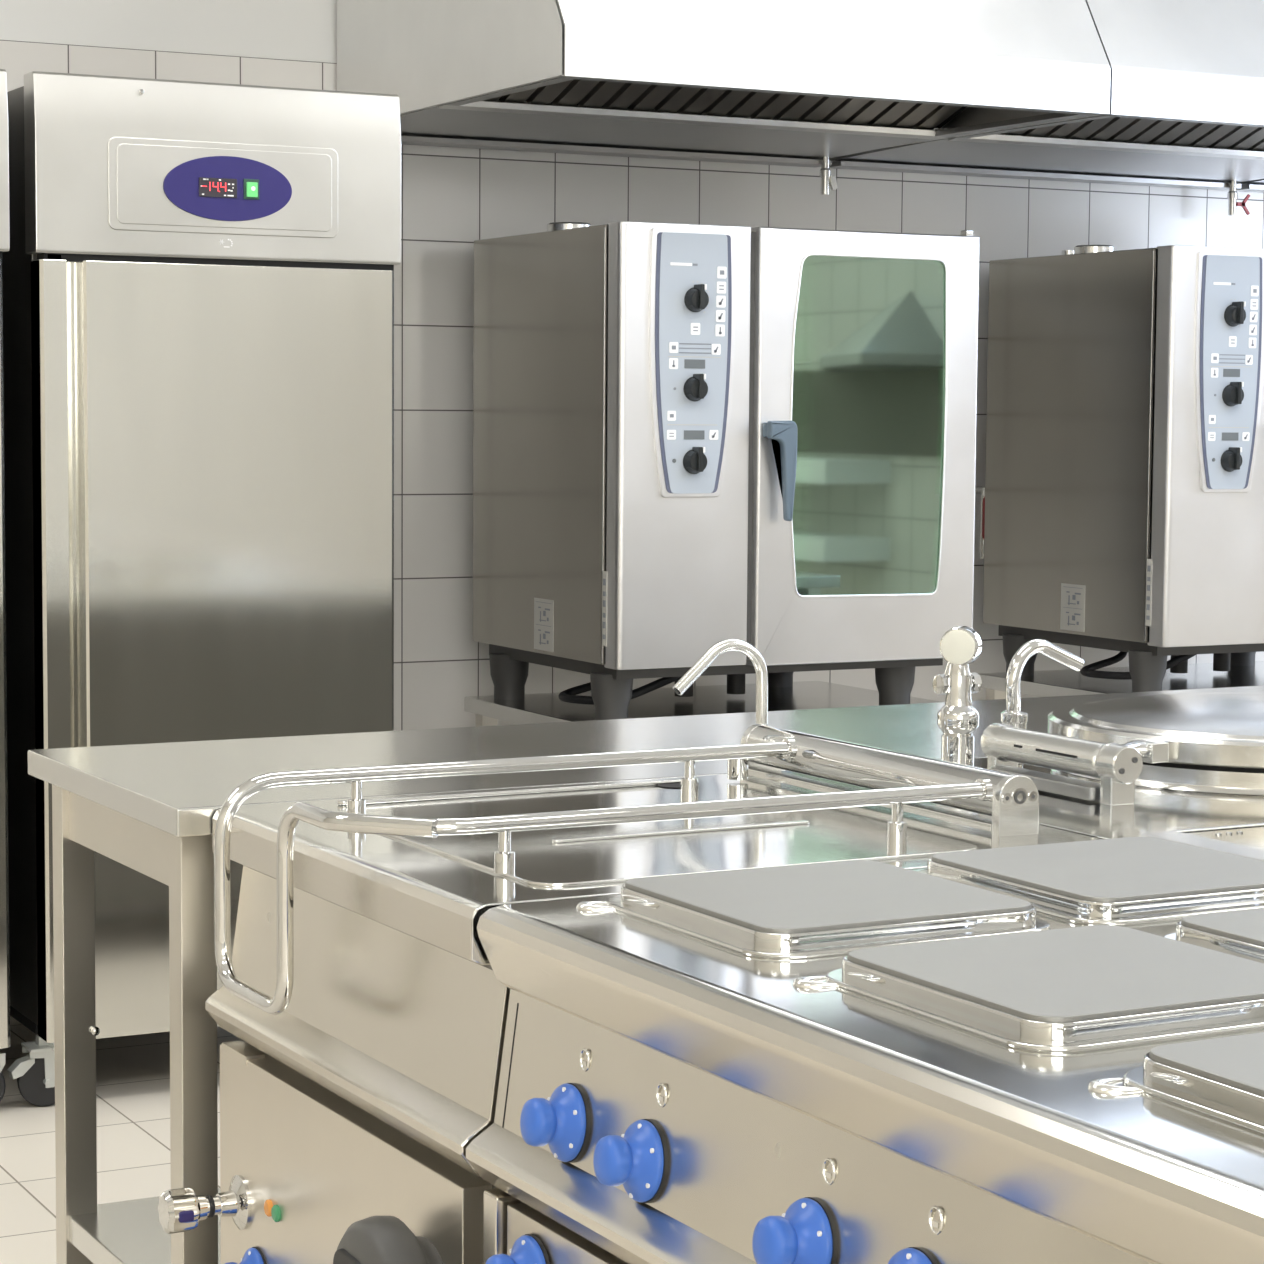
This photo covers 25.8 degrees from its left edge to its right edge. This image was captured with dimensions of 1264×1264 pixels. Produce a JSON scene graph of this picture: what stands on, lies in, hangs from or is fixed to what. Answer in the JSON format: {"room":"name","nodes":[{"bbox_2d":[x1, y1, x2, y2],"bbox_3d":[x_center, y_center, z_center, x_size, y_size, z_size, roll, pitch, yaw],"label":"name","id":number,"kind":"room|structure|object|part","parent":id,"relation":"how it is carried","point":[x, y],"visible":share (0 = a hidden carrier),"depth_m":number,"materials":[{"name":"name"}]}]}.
{"room":"commercial kitchen","nodes":[
{"label":"commercial kitchen","id":0,"kind":"room"},
{"bbox_2d":[0,1016,243,1263],"bbox_3d":[0.725,1.214,2.201,8.500,0.100,9.300,-2,5,-28],"label":"floor","id":1,"kind":"structure","parent":0,"point":[133,1071],"depth_m":5.04,"materials":[{"name":"beige tile"}]},
{"bbox_2d":[0,69,9,1101],"bbox_3d":[-1.674,-0.076,5.288,0.779,1.945,0.831,-2,5,-28],"label":"refrigerator","id":2,"kind":"object","parent":1,"relation":"on","point":[4,132],"visible":1,"depth_m":5.12,"materials":[{"name":"silver"}]},
{"bbox_3d":[-1.478,-0.854,4.917,0.729,0.331,0.074,-2,5,-28],"label":"header panel","id":3,"kind":"part","parent":2,"relation":"part of","materials":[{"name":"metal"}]},
{"bbox_2d":[2,71,400,1106],"bbox_3d":[-0.987,-0.100,5.649,0.779,1.945,0.831,-2,5,-28],"label":"refrigerator","id":4,"kind":"object","parent":1,"relation":"on","point":[198,277],"visible":0.7,"depth_m":5.27,"materials":[{"name":"metal"}]},
{"bbox_3d":[-1.161,0.826,5.252,0.046,0.040,0.032,-2,5,-28],"label":"brake lever","id":5,"kind":"part","parent":4,"relation":"part of","materials":[{"name":"silver metal"}]},
{"bbox_3d":[-0.791,-0.878,5.279,0.729,0.331,0.074,-2,5,-28],"label":"header panel","id":6,"kind":"part","parent":4,"relation":"part of","materials":[{"name":"metal"}]},
{"bbox_3d":[-0.798,0.031,5.348,0.707,1.469,0.068,-2,5,-28],"label":"door","id":7,"kind":"part","parent":4,"relation":"part of","materials":[{"name":"metal"}]},
{"bbox_3d":[-0.772,-0.842,5.248,0.458,0.172,0.004,-2,5,-28],"label":"pressed panel","id":8,"kind":"part","parent":4,"relation":"part of","materials":[{"name":"metal"}]},
{"bbox_3d":[-0.770,-0.842,5.247,0.428,0.148,0.004,-2,5,-28],"label":"pressed panel","id":9,"kind":"part","parent":4,"relation":"part of","materials":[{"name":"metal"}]},
{"bbox_2d":[243,179,258,199],"bbox_3d":[-0.725,-0.843,5.263,0.031,0.038,0.004,-2,5,-28],"label":"switch","id":10,"kind":"object","parent":4,"relation":"attached to","point":[250,186],"depth_m":5.26,"materials":[{"name":"green plastic"}]},
{"bbox_2d":[158,723,1099,1263],"bbox_3d":[-0.014,0.619,3.084,0.877,0.936,0.710,-2,5,-28],"label":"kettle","id":11,"kind":"object","parent":1,"relation":"on","point":[367,1003],"visible":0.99,"depth_m":2.94,"materials":[{"name":"metal"}]},
{"bbox_2d":[158,1175,250,1233],"bbox_3d":[-0.489,0.654,3.144,0.095,0.062,0.062,-2,5,-28],"label":"water tap","id":12,"kind":"object","parent":11,"relation":"on","point":[179,1210],"depth_m":3.14,"materials":[{"name":"silver metal"}]},
{"bbox_3d":[-0.443,0.729,3.114,0.042,0.066,0.066,-2,5,-28],"label":"control knob","id":13,"kind":"part","parent":11,"relation":"part of","materials":[{"name":"blue plastic"}]},
{"bbox_3d":[-0.423,0.729,3.125,0.004,0.067,0.067,-2,5,-28],"label":"knob","id":14,"kind":"part","parent":11,"relation":"part of","materials":[{"name":"blue plastic"}]},
{"bbox_2d":[264,1199,272,1216],"bbox_3d":[-0.406,0.643,3.084,0.006,0.019,0.019,-2,5,-28],"label":"lamp","id":15,"kind":"object","parent":11,"relation":"attached to","point":[268,1204],"depth_m":3.08,"materials":[{"name":"orange plastic"}]},
{"bbox_2d":[271,1205,280,1221],"bbox_3d":[-0.395,0.644,3.063,0.006,0.019,0.019,-2,5,-28],"label":"lamp","id":16,"kind":"object","parent":11,"relation":"attached to","point":[275,1211],"depth_m":3.06,"materials":[{"name":"green plastic"}]},
{"bbox_3d":[-0.293,0.259,2.903,0.058,0.054,0.708,-2,5,-28],"label":"fascia trim","id":17,"kind":"part","parent":11,"relation":"part of","materials":[{"name":"metal"}]},
{"bbox_3d":[-0.308,0.729,2.947,0.032,0.453,0.674,-2,5,-28],"label":"door","id":18,"kind":"part","parent":11,"relation":"part of","materials":[{"name":"metal"}]},
{"bbox_3d":[-0.278,0.354,2.919,0.062,0.175,0.710,-2,5,-28],"label":"panel","id":19,"kind":"part","parent":11,"relation":"part of","materials":[{"name":"metal"}]},
{"bbox_3d":[-0.234,0.654,2.691,0.076,0.172,0.172,-2,5,-28],"label":"knob","id":20,"kind":"part","parent":11,"relation":"part of","materials":[{"name":"grey plastic"}]},
{"bbox_3d":[-0.039,0.278,3.029,0.733,0.237,0.423,-2,5,-28],"label":"handle rail","id":21,"kind":"part","parent":11,"relation":"part of","materials":[{"name":"silver metal"}]},
{"bbox_3d":[-0.001,0.216,3.062,0.530,0.004,0.615,-2,5,-28],"label":"lid","id":22,"kind":"part","parent":11,"relation":"part of","materials":[{"name":"metal"}]},
{"bbox_2d":[217,770,1099,964],"bbox_3d":[0.029,0.245,3.075,0.787,0.058,0.710,-2,5,-28],"label":"countertop","id":23,"kind":"structure","parent":11,"relation":"on","point":[480,889],"depth_m":2.89,"materials":[{"name":"metal"}]},
{"bbox_3d":[0.280,0.195,3.268,0.028,0.008,0.529,-2,5,-28],"label":"bearing rail","id":24,"kind":"part","parent":11,"relation":"part of","materials":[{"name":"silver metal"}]},
{"bbox_2d":[1015,791,1025,803],"bbox_3d":[0.425,0.181,3.026,0.015,0.015,0.002,-2,5,-28],"label":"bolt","id":25,"kind":"object","parent":11,"relation":"attached to","point":[1024,795],"depth_m":3.03,"materials":[{"name":"silver metal"}]},
{"bbox_2d":[28,686,1263,1263],"bbox_3d":[0.723,0.565,4.235,3.168,0.870,0.613,-2,5,-28],"label":"work table","id":26,"kind":"object","parent":1,"relation":"on","point":[149,809],"visible":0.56,"depth_m":3.67,"materials":[{"name":"metal"}]},
{"bbox_3d":[-0.754,0.610,3.745,0.045,0.836,0.045,-2,5,-28],"label":"leg","id":27,"kind":"part","parent":26,"relation":"part of","materials":[{"name":"metal"}]},
{"bbox_2d":[69,1188,220,1263],"bbox_3d":[0.685,0.774,4.269,3.055,0.037,0.500,-2,5,-28],"label":"shelf","id":28,"kind":"object","parent":26,"relation":"attached to","point":[129,1231],"depth_m":3.67,"materials":[{"name":"metal"}]},
{"bbox_3d":[-0.526,0.646,3.324,0.045,0.836,0.045,-2,5,-28],"label":"leg","id":29,"kind":"part","parent":26,"relation":"part of","materials":[{"name":"metal"}]},
{"bbox_2d":[673,639,767,724],"bbox_3d":[0.117,0.093,3.562,0.144,0.168,0.030,-2,5,-28],"label":"tap","id":30,"kind":"object","parent":26,"relation":"on","point":[721,647],"visible":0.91,"depth_m":3.56,"materials":[{"name":"silver metal"}]},
{"bbox_2d":[464,681,939,726],"bbox_3d":[0.214,0.494,6.402,0.975,0.660,0.770,-2,5,-28],"label":"stand","id":31,"kind":"object","parent":1,"relation":"on","point":[714,699],"visible":0.17,"depth_m":6.40,"materials":[{"name":"metal"}]},
{"bbox_3d":[-0.343,0.500,6.499,0.040,0.625,0.040,-2,5,-28],"label":"leg","id":32,"kind":"part","parent":31,"relation":"part of","materials":[{"name":"metal"}]},
{"bbox_2d":[473,221,979,719],"bbox_3d":[0.211,-0.380,6.333,0.904,1.094,0.799,-2,5,-28],"label":"oven","id":33,"kind":"object","parent":31,"relation":"on","point":[688,439],"visible":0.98,"depth_m":6.04,"materials":[{"name":"metal"}]},
{"bbox_2d":[536,601,550,644],"bbox_3d":[-0.197,-0.018,6.163,0.001,0.096,0.078,-2,5,-28],"label":"print","id":34,"kind":"object","parent":33,"relation":"attached to","point":[543,608],"depth_m":6.16,"materials":[{"name":"grey paper"}]},
{"bbox_2d":[603,579,605,638],"bbox_3d":[-0.059,-0.049,5.898,0.001,0.129,0.012,-2,5,-28],"label":"print","id":35,"kind":"object","parent":33,"relation":"attached to","point":[604,580],"depth_m":5.90,"materials":[{"name":"grey"}]},
{"bbox_3d":[0.099,-0.396,5.919,0.317,0.944,0.063,-2,5,-28],"label":"frame","id":36,"kind":"part","parent":33,"relation":"part of","materials":[{"name":"metal"}]},
{"bbox_3d":[0.127,-0.570,5.880,0.207,0.567,0.010,-2,5,-28],"label":"control panel","id":37,"kind":"part","parent":33,"relation":"part of","materials":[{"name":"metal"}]},
{"bbox_3d":[0.130,-0.570,5.876,0.167,0.550,0.004,-2,5,-28],"label":"panel","id":38,"kind":"part","parent":33,"relation":"part of","materials":[{"name":"grey plastic"}]},
{"bbox_3d":[0.139,-0.364,5.876,0.053,0.058,0.034,-2,5,-28],"label":"knob","id":39,"kind":"part","parent":33,"relation":"part of","materials":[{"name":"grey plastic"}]},
{"bbox_3d":[0.140,-0.518,5.864,0.053,0.058,0.034,-2,5,-28],"label":"knob","id":40,"kind":"part","parent":33,"relation":"part of","materials":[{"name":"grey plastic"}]},
{"bbox_3d":[0.142,-0.706,5.849,0.053,0.058,0.034,-2,5,-28],"label":"knob","id":41,"kind":"part","parent":33,"relation":"part of","materials":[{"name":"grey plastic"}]},
{"bbox_3d":[0.317,-0.348,5.965,0.069,0.217,0.045,-2,5,-28],"label":"handle","id":42,"kind":"part","parent":33,"relation":"part of","materials":[{"name":"blue plastic"}]},
{"bbox_3d":[0.510,-0.408,6.122,0.570,0.947,0.065,-2,5,-28],"label":"door","id":43,"kind":"part","parent":33,"relation":"part of","materials":[{"name":"metal"}]},
{"bbox_3d":[0.520,-0.451,6.093,0.402,0.746,0.004,-2,5,-28],"label":"glass","id":44,"kind":"part","parent":33,"relation":"part of","materials":[{"name":"glass"}]},
{"bbox_2d":[466,831,1263,1263],"bbox_3d":[0.584,0.723,2.106,0.893,0.892,1.628,-2,5,-28],"label":"range","id":45,"kind":"object","parent":1,"relation":"on","point":[1053,1053],"visible":1,"depth_m":2.20,"materials":[{"name":"steel"},{"name":"blue plastic"},{"name":"polished chrome"}]},
{"bbox_3d":[-0.118,0.762,2.591,0.036,0.486,0.030,-2,5,-28],"label":"frame","id":46,"kind":"part","parent":45,"relation":"part of","materials":[{"name":"metal"}]},
{"bbox_3d":[-0.109,0.580,2.488,0.042,0.069,0.069,-2,5,-28],"label":"control knob","id":47,"kind":"part","parent":45,"relation":"part of","materials":[{"name":"blue plastic"}]},
{"bbox_3d":[-0.089,0.579,2.498,0.004,0.070,0.070,-2,5,-28],"label":"knob","id":48,"kind":"part","parent":45,"relation":"part of","materials":[{"name":"blue plastic"}]},
{"bbox_3d":[-0.073,0.436,2.449,0.047,0.068,0.069,-2,5,-28],"label":"control knob","id":49,"kind":"part","parent":45,"relation":"part of","materials":[{"name":"blue plastic"}]},
{"bbox_3d":[0.255,0.812,1.908,0.028,0.460,1.520,-2,5,-28],"label":"door","id":50,"kind":"part","parent":45,"relation":"part of","materials":[{"name":"metal"}]},
{"bbox_3d":[-0.055,0.436,2.459,0.012,0.070,0.070,-2,5,-28],"label":"knob","id":51,"kind":"part","parent":45,"relation":"part of","materials":[{"name":"blue plastic"}]},
{"bbox_3d":[-0.006,0.447,2.326,0.047,0.068,0.069,-2,5,-28],"label":"control knob","id":52,"kind":"part","parent":45,"relation":"part of","materials":[{"name":"blue plastic"}]},
{"bbox_3d":[0.012,0.447,2.335,0.012,0.070,0.070,-2,5,-28],"label":"knob","id":53,"kind":"part","parent":45,"relation":"part of","materials":[{"name":"blue plastic"}]},
{"bbox_3d":[0.118,0.466,2.096,0.047,0.068,0.069,-2,5,-28],"label":"control knob","id":54,"kind":"part","parent":45,"relation":"part of","materials":[{"name":"blue plastic"}]},
{"bbox_3d":[0.136,0.466,2.106,0.012,0.070,0.070,-2,5,-28],"label":"knob","id":55,"kind":"part","parent":45,"relation":"part of","materials":[{"name":"blue plastic"}]},
{"bbox_3d":[0.273,0.440,1.898,0.062,0.175,1.600,-2,5,-28],"label":"panel","id":56,"kind":"part","parent":45,"relation":"part of","materials":[{"name":"metal"}]},
{"bbox_3d":[0.185,0.476,1.971,0.047,0.068,0.069,-2,5,-28],"label":"control knob","id":57,"kind":"part","parent":45,"relation":"part of","materials":[{"name":"blue plastic"}]},
{"bbox_3d":[0.203,0.476,1.981,0.012,0.070,0.070,-2,5,-28],"label":"knob","id":58,"kind":"part","parent":45,"relation":"part of","materials":[{"name":"blue plastic"}]},
{"bbox_2d":[971,692,1263,832],"bbox_3d":[0.842,0.572,3.620,0.940,0.957,0.682,-2,5,-28],"label":"kettle","id":59,"kind":"object","parent":1,"relation":"on","point":[1179,762],"visible":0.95,"depth_m":3.39,"materials":[{"name":"metal"}]},
{"bbox_2d":[932,626,981,764],"bbox_3d":[0.431,0.083,3.642,0.066,0.182,0.068,-2,5,-28],"label":"valve","id":60,"kind":"object","parent":59,"relation":"on","point":[960,646],"visible":1,"depth_m":3.62,"materials":[{"name":"silver metal"}]},
{"bbox_3d":[0.429,0.106,3.635,0.055,0.135,0.055,-2,5,-28],"label":"post","id":61,"kind":"part","parent":60,"relation":"part of","materials":[{"name":"silver metal"}]},
{"bbox_2d":[1000,639,1083,763],"bbox_3d":[0.544,0.090,3.668,0.127,0.163,0.037,-2,5,-28],"label":"spout","id":62,"kind":"object","parent":59,"relation":"on","point":[1013,715],"visible":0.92,"depth_m":3.64,"materials":[{"name":"silver metal"}]},
{"bbox_3d":[0.547,0.063,3.667,0.121,0.109,0.019,-2,5,-28],"label":"spout","id":63,"kind":"part","parent":62,"relation":"part of","materials":[{"name":"silver metal"}]},
{"bbox_2d":[971,758,1263,832],"bbox_3d":[0.858,0.203,3.566,0.940,0.040,0.628,-2,5,-28],"label":"countertop","id":64,"kind":"structure","parent":59,"relation":"on","point":[1182,811],"depth_m":3.25,"materials":[{"name":"metal"}]},
{"bbox_3d":[0.607,0.145,3.361,0.021,0.025,0.106,4,6,37],"label":"hinge arm","id":65,"kind":"part","parent":59,"relation":"part of","materials":[{"name":"silver metal"}]},
{"bbox_3d":[0.840,0.118,3.636,0.580,0.055,0.580,-2,5,-28],"label":"lid","id":66,"kind":"part","parent":59,"relation":"part of","materials":[{"name":"metal"}]},
{"bbox_2d":[1063,762,1263,794],"bbox_3d":[0.840,0.160,3.640,0.584,0.033,0.584,-2,5,-28],"label":"rim","id":67,"kind":"object","parent":59,"relation":"on","point":[1156,778],"depth_m":3.39,"materials":[{"name":"metal"}]},
{"bbox_2d":[977,661,1263,699],"bbox_3d":[1.545,0.448,7.101,1.085,0.660,0.770,-2,5,-28],"label":"stand","id":68,"kind":"object","parent":1,"relation":"on","point":[1067,682],"visible":0.12,"depth_m":7.03,"materials":[{"name":"metal"}]},
{"bbox_3d":[0.940,0.456,7.173,0.040,0.625,0.040,-2,5,-28],"label":"leg","id":69,"kind":"part","parent":68,"relation":"part of","materials":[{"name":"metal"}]},
{"bbox_2d":[983,245,1263,691],"bbox_3d":[1.498,-0.425,7.010,0.904,1.094,0.799,-2,5,-28],"label":"oven","id":70,"kind":"object","parent":68,"relation":"on","point":[1124,480],"visible":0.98,"depth_m":6.65,"materials":[{"name":"silver metal"}]},
{"bbox_2d":[1063,586,1082,624],"bbox_3d":[1.090,-0.063,6.840,0.001,0.096,0.078,-2,5,-28],"label":"print","id":71,"kind":"object","parent":70,"relation":"attached to","point":[1072,595],"depth_m":6.84,"materials":[{"name":"grey paper"}]},
{"bbox_2d":[1146,565,1150,619],"bbox_3d":[1.228,-0.093,6.575,0.001,0.129,0.012,-2,5,-28],"label":"print","id":72,"kind":"object","parent":70,"relation":"attached to","point":[1148,567],"depth_m":6.57,"materials":[{"name":"grey paper"}]},
{"bbox_3d":[1.386,-0.441,6.595,0.317,0.944,0.063,-2,5,-28],"label":"frame","id":73,"kind":"part","parent":70,"relation":"part of","materials":[{"name":"metal"}]},
{"bbox_3d":[1.415,-0.614,6.557,0.207,0.567,0.010,-2,5,-28],"label":"control panel","id":74,"kind":"part","parent":70,"relation":"part of","materials":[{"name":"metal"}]},
{"bbox_3d":[1.427,-0.409,6.553,0.053,0.058,0.034,-2,5,-28],"label":"knob","id":75,"kind":"part","parent":70,"relation":"part of","materials":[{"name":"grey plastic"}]},
{"bbox_3d":[1.417,-0.614,6.552,0.167,0.550,0.004,-2,5,-28],"label":"panel","id":76,"kind":"part","parent":70,"relation":"part of","materials":[{"name":"grey plastic"}]},
{"bbox_3d":[1.428,-0.563,6.540,0.053,0.058,0.034,-2,5,-28],"label":"knob","id":77,"kind":"part","parent":70,"relation":"part of","materials":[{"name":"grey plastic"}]},
{"bbox_3d":[1.429,-0.750,6.525,0.053,0.058,0.034,-2,5,-28],"label":"knob","id":78,"kind":"part","parent":70,"relation":"part of","materials":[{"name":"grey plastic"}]},
{"bbox_2d":[1186,827,1263,849],"bbox_3d":[1.388,0.700,2.595,0.955,0.872,1.628,-2,5,-28],"label":"range","id":79,"kind":"object","parent":1,"relation":"on","point":[1250,837],"visible":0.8,"depth_m":3.04,"materials":[{"name":"metal"}]},
{"bbox_2d":[1038,804,1166,838],"bbox_3d":[0.413,0.218,3.295,0.096,0.036,0.681,-2,5,-28],"label":"joint cover","id":80,"kind":"object","parent":79,"relation":"attached to","point":[1049,816],"visible":0.02,"depth_m":3.10,"materials":[{"name":"metal"}]},
{"bbox_2d":[0,0,1263,730],"bbox_3d":[-1.406,-0.745,6.128,8.500,3.150,0.100,-2,5,-28],"label":"wall","id":81,"kind":"structure","parent":0,"point":[452,198],"depth_m":6.63,"materials":[{"name":"tile"}]},
{"bbox_2d":[337,0,1110,194],"bbox_3d":[0.176,-1.550,6.151,1.310,1.025,1.191,-2,5,-28],"label":"extraction hood","id":82,"kind":"object","parent":81,"relation":"attached to","point":[799,83],"visible":0.99,"depth_m":5.87,"materials":[{"name":"metal"}]},
{"bbox_3d":[-0.399,-1.582,5.848,0.012,0.922,1.185,-2,5,-28],"label":"panel","id":83,"kind":"part","parent":82,"relation":"part of","materials":[{"name":"metal"}]},
{"bbox_3d":[0.170,-1.135,6.190,1.286,0.040,1.178,-2,5,-28],"label":"drip rail","id":84,"kind":"part","parent":82,"relation":"part of","materials":[{"name":"metal"}]},
{"bbox_3d":[0.504,-1.126,6.925,0.019,0.038,0.010,-2,5,-28],"label":"valve lever","id":85,"kind":"part","parent":82,"relation":"part of","materials":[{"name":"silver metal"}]},
{"bbox_3d":[0.335,-1.576,5.848,1.310,0.923,0.513,-2,5,-28],"label":"panel","id":86,"kind":"part","parent":82,"relation":"part of","materials":[{"name":"metal"}]},
{"bbox_3d":[0.750,-1.622,6.452,0.012,0.922,1.185,-2,5,-28],"label":"panel","id":87,"kind":"part","parent":82,"relation":"part of","materials":[{"name":"metal"}]},
{"bbox_2d":[975,485,984,558],"bbox_3d":[0.925,-0.290,7.293,0.030,0.192,0.084,-2,5,-28],"label":"valve","id":88,"kind":"object","parent":81,"relation":"attached to","point":[980,490],"visible":0.29,"depth_m":7.28,"materials":[{"name":"silver metal"}]},
{"bbox_3d":[0.939,-0.299,7.266,0.030,0.115,0.025,-2,5,-28],"label":"handle","id":89,"kind":"part","parent":88,"relation":"part of","materials":[{"name":"grey metal"}]},
{"bbox_2d":[829,0,1263,215],"bbox_3d":[1.340,-1.590,6.763,1.312,1.025,1.191,-2,5,-28],"label":"extraction hood","id":90,"kind":"object","parent":81,"relation":"attached to","point":[1187,76],"visible":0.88,"depth_m":6.57,"materials":[{"name":"metal"}]},
{"bbox_3d":[0.764,-1.622,6.459,0.012,0.922,1.185,-2,5,-28],"label":"panel","id":91,"kind":"part","parent":90,"relation":"part of","materials":[{"name":"metal"}]},
{"bbox_3d":[1.334,-1.175,6.802,1.286,0.040,1.178,-2,5,-28],"label":"drip rail","id":92,"kind":"part","parent":90,"relation":"part of","materials":[{"name":"metal"}]},
{"bbox_3d":[1.498,-1.616,6.460,1.310,0.923,0.513,-2,5,-28],"label":"panel","id":93,"kind":"part","parent":90,"relation":"part of","materials":[{"name":"metal"}]},
{"bbox_3d":[1.666,-1.165,7.535,0.044,0.056,0.006,-2,5,-28],"label":"valve lever","id":94,"kind":"part","parent":90,"relation":"part of","materials":[{"name":"red paint"}]},
{"bbox_2d":[1236,179,1263,192],"bbox_3d":[2.291,-1.661,7.260,0.830,0.950,1.191,-2,5,-28],"label":"extraction hood","id":95,"kind":"object","parent":81,"relation":"attached to","point":[1253,185],"visible":0.17,"depth_m":7.59,"materials":[{"name":"metal"}]},
{"bbox_3d":[2.284,-1.207,7.301,0.806,0.040,1.178,-2,5,-28],"label":"drip rail","id":96,"kind":"part","parent":95,"relation":"part of","materials":[{"name":"metal"}]}
]}

